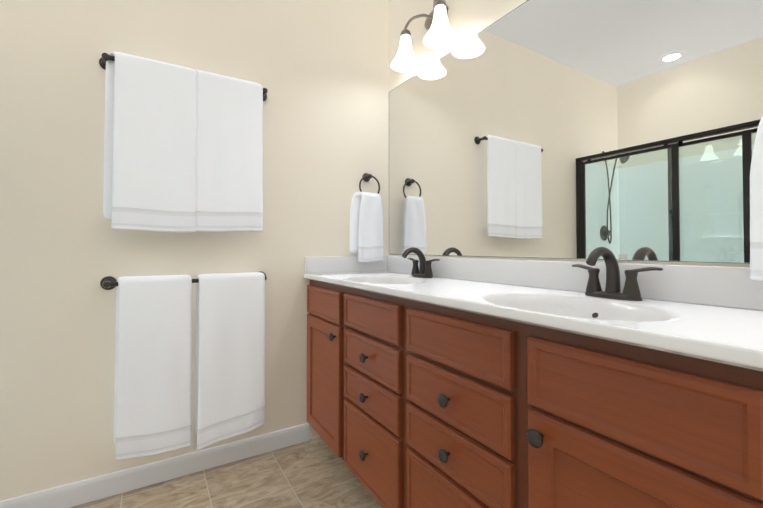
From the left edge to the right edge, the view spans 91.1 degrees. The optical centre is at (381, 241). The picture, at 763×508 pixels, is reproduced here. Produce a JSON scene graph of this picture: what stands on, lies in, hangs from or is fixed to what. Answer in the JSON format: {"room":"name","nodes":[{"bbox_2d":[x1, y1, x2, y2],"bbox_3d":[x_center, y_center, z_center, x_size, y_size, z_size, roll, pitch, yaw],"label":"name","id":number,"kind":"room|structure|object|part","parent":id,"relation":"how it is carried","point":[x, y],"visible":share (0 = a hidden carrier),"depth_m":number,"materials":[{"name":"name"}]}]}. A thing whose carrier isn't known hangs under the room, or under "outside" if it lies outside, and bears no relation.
{"room":"bathroom","nodes":[
{"label":"bathroom","id":0,"kind":"room"},
{"bbox_2d":[0,0,388,500],"bbox_3d":[-1.184,-0.268,1.705,3.020,2.740,0.100,1,-1,-31],"label":"wall","id":1,"kind":"structure","parent":0,"point":[318,70],"depth_m":1.67,"materials":[{"name":"paint"}]},
{"bbox_2d":[0,423,309,507],"bbox_3d":[-1.052,1.053,1.695,1.518,0.093,0.014,1,-1,-31],"label":"baseboard","id":2,"kind":"structure","parent":1,"relation":"attached to","point":[73,494],"depth_m":1.70,"materials":[{"name":"white"}]},
{"bbox_2d":[100,271,266,459],"bbox_3d":[-0.886,0.554,1.750,0.707,0.803,0.106,1,-1,-31],"label":"towel rail","id":3,"kind":"object","parent":1,"relation":"attached to","point":[152,402],"visible":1,"depth_m":1.69,"materials":[{"name":"white fabric"}]},
{"bbox_3d":[-1.168,0.180,1.597,0.060,0.060,0.085,1,-1,-31],"label":"post","id":4,"kind":"part","parent":3,"relation":"part of","materials":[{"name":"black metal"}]},
{"bbox_2d":[114,275,191,459],"bbox_3d":[-1.005,0.541,1.656,0.297,0.781,0.070,1,-1,-31],"label":"towel","id":5,"kind":"object","parent":3,"relation":"hanging from","point":[152,390],"depth_m":1.63,"materials":[{"name":"white fabric"}]},
{"bbox_2d":[195,272,264,449],"bbox_3d":[-0.730,0.556,1.823,0.320,0.808,0.072,1,-1,-31],"label":"towel","id":6,"kind":"object","parent":3,"relation":"hanging from","point":[230,307],"depth_m":1.79,"materials":[{"name":"white fabric"}]},
{"bbox_2d":[99,52,267,231],"bbox_3d":[-0.892,-0.425,1.763,0.721,0.768,0.106,1,-1,-31],"label":"towel rail","id":7,"kind":"object","parent":1,"relation":"attached to","point":[183,148],"visible":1,"depth_m":1.69,"materials":[{"name":"white fabric"}]},
{"bbox_3d":[-1.180,-0.781,1.606,0.060,0.060,0.085,1,-1,-31],"label":"post","id":8,"kind":"part","parent":7,"relation":"part of","materials":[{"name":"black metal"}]},
{"bbox_2d":[103,52,196,231],"bbox_3d":[-1.017,-0.427,1.665,0.360,0.769,0.070,1,-1,-31],"label":"towel","id":9,"kind":"object","parent":7,"relation":"hanging from","point":[150,135],"depth_m":1.63,"materials":[{"name":"white fabric"}]},
{"bbox_2d":[195,70,262,231],"bbox_3d":[-0.758,-0.427,1.822,0.353,0.763,0.072,1,-1,-31],"label":"towel","id":10,"kind":"object","parent":7,"relation":"hanging from","point":[228,110],"depth_m":1.80,"materials":[{"name":"white fabric"}]},
{"bbox_3d":[-0.616,-0.775,1.950,0.060,0.060,0.085,1,-1,-31],"label":"post","id":11,"kind":"part","parent":7,"relation":"part of","materials":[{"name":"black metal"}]},
{"bbox_2d":[349,173,383,261],"bbox_3d":[-0.090,-0.150,2.260,0.213,0.547,0.084,1,-1,-31],"label":"towel ring","id":12,"kind":"object","parent":1,"relation":"attached to","point":[366,227],"visible":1,"depth_m":2.23,"materials":[{"name":"white fabric"}]},
{"bbox_3d":[-0.079,-0.397,2.286,0.054,0.054,0.058,1,-1,-31],"label":"post","id":13,"kind":"part","parent":12,"relation":"part of","materials":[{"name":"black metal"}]},
{"bbox_2d":[71,437,382,507],"bbox_3d":[-0.299,1.127,0.230,3.020,0.100,3.500,1,-1,-31],"label":"floor","id":14,"kind":"structure","parent":0,"point":[316,472],"depth_m":1.68,"materials":[{"name":"tile"}]},
{"bbox_2d":[304,247,762,507],"bbox_3d":[0.281,0.558,1.433,0.583,1.076,1.860,1,-1,-31],"label":"bathroom vanity","id":15,"kind":"object","parent":14,"relation":"on","point":[443,382],"visible":1,"depth_m":0.96,"materials":[{"name":"brown wood"}]},
{"bbox_3d":[-0.299,0.698,1.906,0.018,0.594,0.425,1,-1,-31],"label":"door","id":16,"kind":"part","parent":15,"relation":"part of","materials":[{"name":"brown wood"}]},
{"bbox_3d":[-0.231,0.444,1.748,0.035,0.039,0.039,1,-1,-31],"label":"knob","id":17,"kind":"part","parent":15,"relation":"part of","materials":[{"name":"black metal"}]},
{"bbox_3d":[-0.071,0.844,1.480,0.035,0.039,0.039,1,-1,-31],"label":"knob","id":18,"kind":"part","parent":15,"relation":"part of","materials":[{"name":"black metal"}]},
{"bbox_3d":[-0.071,0.618,1.484,0.035,0.039,0.039,1,-1,-31],"label":"knob","id":19,"kind":"part","parent":15,"relation":"part of","materials":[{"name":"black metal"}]},
{"bbox_3d":[-0.071,0.462,1.486,0.035,0.039,0.039,1,-1,-31],"label":"knob","id":20,"kind":"part","parent":15,"relation":"part of","materials":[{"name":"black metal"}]},
{"bbox_3d":[-0.049,0.845,1.494,0.018,0.287,0.434,1,-1,-31],"label":"drawer","id":21,"kind":"part","parent":15,"relation":"part of","materials":[{"name":"brown wood"}]},
{"bbox_3d":[-0.049,0.619,1.497,0.018,0.135,0.434,1,-1,-31],"label":"drawer","id":22,"kind":"part","parent":15,"relation":"part of","materials":[{"name":"brown wood"}]},
{"bbox_3d":[-0.049,0.462,1.500,0.018,0.148,0.434,1,-1,-31],"label":"drawer","id":23,"kind":"part","parent":15,"relation":"part of","materials":[{"name":"brown wood"}]},
{"bbox_3d":[-0.049,0.300,1.503,0.018,0.140,0.434,1,-1,-31],"label":"drawer","id":24,"kind":"part","parent":15,"relation":"part of","materials":[{"name":"brown wood"}]},
{"bbox_3d":[0.180,0.612,1.071,0.035,0.039,0.039,1,-1,-31],"label":"knob","id":25,"kind":"part","parent":15,"relation":"part of","materials":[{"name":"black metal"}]},
{"bbox_3d":[0.180,0.455,1.074,0.035,0.039,0.039,1,-1,-31],"label":"knob","id":26,"kind":"part","parent":15,"relation":"part of","materials":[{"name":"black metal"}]},
{"bbox_3d":[0.203,0.838,1.081,0.018,0.287,0.432,1,-1,-31],"label":"drawer","id":27,"kind":"part","parent":15,"relation":"part of","materials":[{"name":"brown wood"}]},
{"bbox_3d":[0.203,0.293,1.090,0.018,0.140,0.432,1,-1,-31],"label":"drawer","id":28,"kind":"part","parent":15,"relation":"part of","materials":[{"name":"brown wood"}]},
{"bbox_3d":[0.203,0.612,1.085,0.018,0.135,0.432,1,-1,-31],"label":"drawer","id":29,"kind":"part","parent":15,"relation":"part of","materials":[{"name":"brown wood"}]},
{"bbox_3d":[0.203,0.455,1.088,0.018,0.148,0.432,1,-1,-31],"label":"drawer","id":30,"kind":"part","parent":15,"relation":"part of","materials":[{"name":"brown wood"}]},
{"bbox_2d":[304,272,762,371],"bbox_3d":[0.289,0.237,1.444,0.564,0.142,1.860,1,-1,-31],"label":"countertop","id":31,"kind":"structure","parent":15,"relation":"on","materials":[{"name":"white stone"}]},
{"bbox_2d":[402,247,439,277],"bbox_3d":[0.170,0.107,1.932,0.153,0.156,0.264,1,-1,-31],"label":"faucet","id":32,"kind":"object","parent":31,"relation":"on","point":[424,270],"depth_m":1.94,"materials":[{"name":"black metal"}]},
{"bbox_2d":[571,247,662,300],"bbox_3d":[0.664,0.093,1.121,0.153,0.156,0.264,1,-1,-31],"label":"faucet","id":33,"kind":"object","parent":31,"relation":"on","point":[631,291],"depth_m":1.13,"materials":[{"name":"black metal"}]},
{"bbox_3d":[0.338,0.427,0.816,0.035,0.039,0.039,1,-1,-31],"label":"knob","id":34,"kind":"part","parent":15,"relation":"part of","materials":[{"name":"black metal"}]},
{"bbox_2d":[387,256,762,310],"bbox_3d":[0.521,0.127,1.587,0.020,0.104,1.860,1,-1,-31],"label":"backsplash","id":35,"kind":"structure","parent":15,"relation":"attached to","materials":[{"name":"white stone"}]},
{"bbox_3d":[0.442,0.677,0.690,0.018,0.594,0.392,1,-1,-31],"label":"door","id":36,"kind":"part","parent":15,"relation":"part of","materials":[{"name":"brown wood"}]},
{"bbox_2d":[391,0,457,71],"bbox_3d":[0.216,-1.113,1.954,0.182,0.266,0.460,1,-1,-31],"label":"sconce","id":37,"kind":"object","parent":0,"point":[441,34],"visible":1,"depth_m":1.90,"materials":[{"name":"oil rubbed bronze"},{"name":"frosted glass"}]},
{"bbox_3d":[0.133,-1.060,2.075,0.166,0.166,0.166,1,-1,-31],"label":"lamp shade","id":38,"kind":"part","parent":37,"relation":"part of","materials":[{"name":"white glass"}]},
{"bbox_3d":[0.200,-1.198,2.043,0.094,0.062,0.148,1,-1,-31],"label":"arm","id":39,"kind":"part","parent":37,"relation":"part of"},
{"bbox_3d":[0.286,-1.065,1.824,0.166,0.166,0.166,1,-1,-31],"label":"lamp shade","id":40,"kind":"part","parent":37,"relation":"part of","materials":[{"name":"white glass"}]},
{"bbox_2d":[389,0,762,263],"bbox_3d":[0.543,-0.749,1.675,0.110,1.633,1.744,1,-1,-31],"label":"mirror glass","id":41,"kind":"object","parent":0,"point":[624,130],"depth_m":1.32,"materials":[{"name":"silver glass"}]},
{"bbox_2d":[617,259,749,266],"bbox_3d":[0.889,0.062,1.104,0.100,0.012,0.314,1,-1,-31],"label":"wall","id":42,"kind":"structure","parent":0,"point":[619,261],"depth_m":1.05,"materials":[{"name":"paint"}]},
{"bbox_2d":[750,114,762,280],"bbox_3d":[0.964,-0.175,0.805,0.084,0.547,0.249,1,-1,-31],"label":"towel","id":43,"kind":"object","parent":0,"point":[756,220],"visible":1,"depth_m":0.88,"materials":[{"name":"white fabric"}]}
]}

